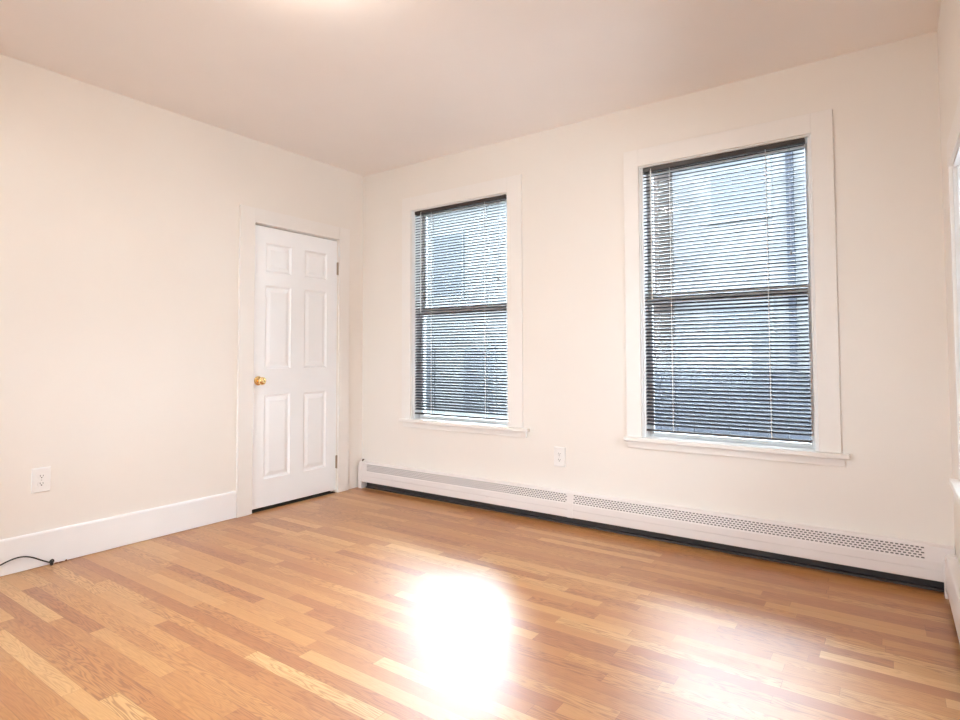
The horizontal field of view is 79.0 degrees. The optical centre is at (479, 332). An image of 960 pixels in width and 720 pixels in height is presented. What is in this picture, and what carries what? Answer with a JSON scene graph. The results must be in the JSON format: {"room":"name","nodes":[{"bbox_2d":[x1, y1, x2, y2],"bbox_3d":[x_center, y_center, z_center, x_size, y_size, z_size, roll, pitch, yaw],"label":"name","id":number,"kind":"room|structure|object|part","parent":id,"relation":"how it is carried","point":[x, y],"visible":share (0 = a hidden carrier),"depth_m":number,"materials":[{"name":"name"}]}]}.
{"room":"empty bedroom","nodes":[
{"label":"empty bedroom","id":0,"kind":"room"},
{"bbox_2d":[0,54,362,539],"bbox_3d":[-2.359,-0.090,3.209,0.170,2.652,4.470,-2,-3,35],"label":"wall","id":1,"kind":"structure","parent":0,"point":[119,214],"depth_m":3.42,"materials":[{"name":"beige paint"}]},
{"bbox_2d":[31,466,50,493],"bbox_3d":[-2.316,0.779,3.076,0.010,0.130,0.086,-2,-3,35],"label":"power outlet","id":2,"kind":"object","parent":1,"relation":"attached to","point":[40,477],"visible":1,"depth_m":3.07,"materials":[{"name":"plastic"}]},
{"bbox_2d":[38,481,44,486],"bbox_3d":[-2.313,0.798,3.073,0.002,0.026,0.034,-2,-3,35],"label":"receptacle","id":3,"kind":"object","parent":2,"relation":"attached to","point":[40,483],"depth_m":3.07,"materials":[{"name":"plastic"}]},
{"bbox_2d":[38,474,44,478],"bbox_3d":[-2.313,0.759,3.075,0.002,0.026,0.034,-2,-3,35],"label":"receptacle","id":4,"kind":"object","parent":2,"relation":"attached to","point":[40,476],"depth_m":3.07,"materials":[{"name":"plastic"}]},
{"bbox_2d":[0,491,235,576],"bbox_3d":[-2.567,1.125,2.698,0.015,0.179,3.130,-2,-3,35],"label":"baseboard","id":5,"kind":"structure","parent":1,"relation":"attached to","point":[59,544],"depth_m":3.33,"materials":[{"name":"paint"}]},
{"bbox_2d":[236,205,349,517],"bbox_3d":[-1.431,0.203,4.463,0.235,2.158,1.002,-2,-3,35],"label":"door","id":6,"kind":"structure","parent":1,"relation":"in","point":[293,382],"depth_m":4.38,"materials":[{"name":"paint"}]},
{"bbox_3d":[-1.551,0.344,4.132,0.058,0.057,0.057,-2,-3,35],"label":"knob","id":7,"kind":"part","parent":6,"relation":"part of","materials":[{"name":"gold metal"}]},
{"bbox_2d":[0,0,941,175],"bbox_3d":[-0.644,-1.539,2.162,4.252,0.150,4.640,-2,-3,35],"label":"ceiling","id":8,"kind":"structure","parent":0,"point":[359,87],"depth_m":3.00,"materials":[{"name":"paint"}]},
{"bbox_2d":[0,487,959,719],"bbox_3d":[-0.636,1.246,2.052,4.252,0.120,4.640,-2,-3,35],"label":"floor","id":9,"kind":"structure","parent":0,"point":[356,603],"depth_m":2.35,"materials":[{"name":"brown wood"}]},
{"bbox_2d":[0,556,53,565],"bbox_3d":[-2.460,1.176,2.736,0.055,0.084,0.820,-1,-3,30],"label":"cable","id":10,"kind":"object","parent":9,"relation":"on","point":[51,561],"visible":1,"depth_m":3.02,"materials":[{"name":"grey plastic"}]},
{"bbox_2d":[362,31,954,547],"bbox_3d":[0.644,-0.071,3.934,4.252,2.652,0.170,-2,-3,35],"label":"wall","id":11,"kind":"structure","parent":0,"point":[883,100],"depth_m":3.34,"materials":[{"name":"beige paint"}]},
{"bbox_2d":[399,174,529,437],"bbox_3d":[-0.097,-0.178,4.458,1.188,1.845,0.252,-2,-3,35],"label":"window","id":12,"kind":"structure","parent":11,"relation":"in","point":[511,186],"depth_m":4.40,"materials":[{"name":"white paint"}]},
{"bbox_2d":[415,195,507,420],"bbox_3d":[-0.167,-0.175,4.434,0.874,1.628,0.044,-2,-3,35],"label":"blind","id":13,"kind":"object","parent":12,"relation":"attached to","point":[501,197],"visible":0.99,"depth_m":4.41,"materials":[{"name":"white plastic"}]},
{"bbox_3d":[-0.376,-0.159,4.588,0.003,1.590,0.031,-2,-3,35],"label":"ladder cord","id":14,"kind":"part","parent":13,"relation":"part of","materials":[{"name":"white fabric"}]},
{"bbox_3d":[-0.161,0.633,4.408,0.872,0.012,0.025,-2,-3,35],"label":"rail","id":15,"kind":"part","parent":13,"relation":"part of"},
{"bbox_3d":[0.045,-0.172,4.293,0.003,1.590,0.031,-2,-3,35],"label":"ladder cord","id":16,"kind":"part","parent":13,"relation":"part of","materials":[{"name":"white fabric"}]},
{"bbox_3d":[-0.117,0.239,4.471,0.901,0.892,0.032,-2,-3,35],"label":"sash","id":17,"kind":"part","parent":12,"relation":"part of","materials":[{"name":"white paint"}]},
{"bbox_3d":[-0.099,-0.567,4.532,0.901,0.831,0.032,-2,-3,35],"label":"sash","id":18,"kind":"part","parent":12,"relation":"part of","materials":[{"name":"white paint"}]},
{"bbox_2d":[554,446,565,466],"bbox_3d":[0.529,0.827,3.872,0.086,0.130,0.010,-2,-3,35],"label":"power outlet","id":19,"kind":"object","parent":11,"relation":"attached to","point":[559,452],"visible":1,"depth_m":3.87,"materials":[{"name":"plastic"}]},
{"bbox_2d":[358,459,954,591],"bbox_3d":[0.588,1.130,3.785,3.884,0.238,0.066,-2,-3,35],"label":"baseboard heater","id":20,"kind":"object","parent":11,"relation":"attached to","point":[913,563],"visible":1,"depth_m":3.33,"materials":[{"name":"metal"}]},
{"bbox_3d":[0.609,1.116,3.809,3.878,0.146,0.002,-2,-3,35],"label":"plate","id":21,"kind":"part","parent":20,"relation":"part of","materials":[{"name":"white metal"}]},
{"bbox_2d":[623,109,849,466],"bbox_3d":[1.434,-0.225,3.384,1.179,1.845,0.252,-2,-3,35],"label":"window","id":22,"kind":"structure","parent":11,"relation":"in","point":[825,448],"depth_m":3.21,"materials":[{"name":"white paint"}]},
{"bbox_2d":[643,138,811,442],"bbox_3d":[1.378,-0.222,3.350,0.892,1.628,0.044,-2,-3,35],"label":"blind","id":23,"kind":"object","parent":22,"relation":"attached to","point":[794,142],"visible":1,"depth_m":3.32,"materials":[{"name":"white plastic"}]},
{"bbox_3d":[1.158,-0.206,3.513,0.003,1.590,0.031,-2,-3,35],"label":"ladder cord","id":24,"kind":"part","parent":23,"relation":"part of","materials":[{"name":"white fabric"}]},
{"bbox_3d":[1.384,0.585,3.324,0.890,0.012,0.025,-2,-3,35],"label":"rail","id":25,"kind":"part","parent":23,"relation":"part of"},
{"bbox_3d":[1.591,-0.219,3.209,0.003,1.590,0.031,-2,-3,35],"label":"ladder cord","id":26,"kind":"part","parent":23,"relation":"part of","materials":[{"name":"white fabric"}]},
{"bbox_3d":[1.673,-0.731,3.147,0.008,0.582,0.003,-2,-3,35],"label":"lift cord","id":27,"kind":"part","parent":23,"relation":"part of","materials":[{"name":"white fabric"}]},
{"bbox_3d":[1.448,-0.614,3.447,0.921,0.831,0.032,-2,-3,35],"label":"sash","id":28,"kind":"part","parent":22,"relation":"part of","materials":[{"name":"white paint"}]},
{"bbox_3d":[1.430,0.191,3.386,0.921,0.892,0.032,-2,-3,35],"label":"sash","id":29,"kind":"part","parent":22,"relation":"part of","materials":[{"name":"white paint"}]},
{"bbox_2d":[937,0,959,564],"bbox_3d":[0.981,-0.193,0.865,0.170,2.652,4.470,-2,-3,35],"label":"wall","id":30,"kind":"structure","parent":0,"point":[948,30],"depth_m":2.54,"materials":[{"name":"beige paint"}]},
{"bbox_2d":[943,555,959,642],"bbox_3d":[0.952,1.041,0.960,0.048,0.191,4.126,-2,-3,35],"label":"baseboard","id":31,"kind":"structure","parent":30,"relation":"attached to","point":[951,566],"depth_m":2.41,"materials":[{"name":"paint"}]},
{"bbox_2d":[947,97,959,505],"bbox_3d":[1.679,-0.078,1.857,0.252,1.430,1.120,-2,-3,35],"label":"window","id":32,"kind":"structure","parent":30,"relation":"in","point":[953,143],"depth_m":2.31,"materials":[{"name":"white paint"}]},
{"label":"outside","id":33,"kind":"structure","parent":0,"visible":0},
{"bbox_2d":[426,410,507,420],"bbox_3d":[-0.999,2.150,4.902,60.000,0.100,80.000,-2,-3,35],"label":"ground","id":34,"kind":"structure","parent":33,"point":[427,411],"depth_m":18.79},
{"bbox_2d":[426,203,507,413],"bbox_3d":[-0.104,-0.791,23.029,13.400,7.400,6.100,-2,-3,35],"label":"window pane","id":35,"kind":"structure","parent":34,"relation":"on","point":[504,204],"depth_m":19.88,"materials":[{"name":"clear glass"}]},
{"bbox_2d":[653,149,809,441],"bbox_3d":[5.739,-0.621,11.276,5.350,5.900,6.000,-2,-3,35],"label":"window pane","id":36,"kind":"structure","parent":34,"relation":"on","point":[803,150],"depth_m":9.62,"materials":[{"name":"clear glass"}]},
{"bbox_2d":[654,366,811,442],"bbox_3d":[2.635,1.165,4.366,2.853,1.805,0.090,-2,-3,35],"label":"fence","id":37,"kind":"object","parent":34,"relation":"on","point":[803,437],"visible":0.09,"depth_m":4.76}
]}

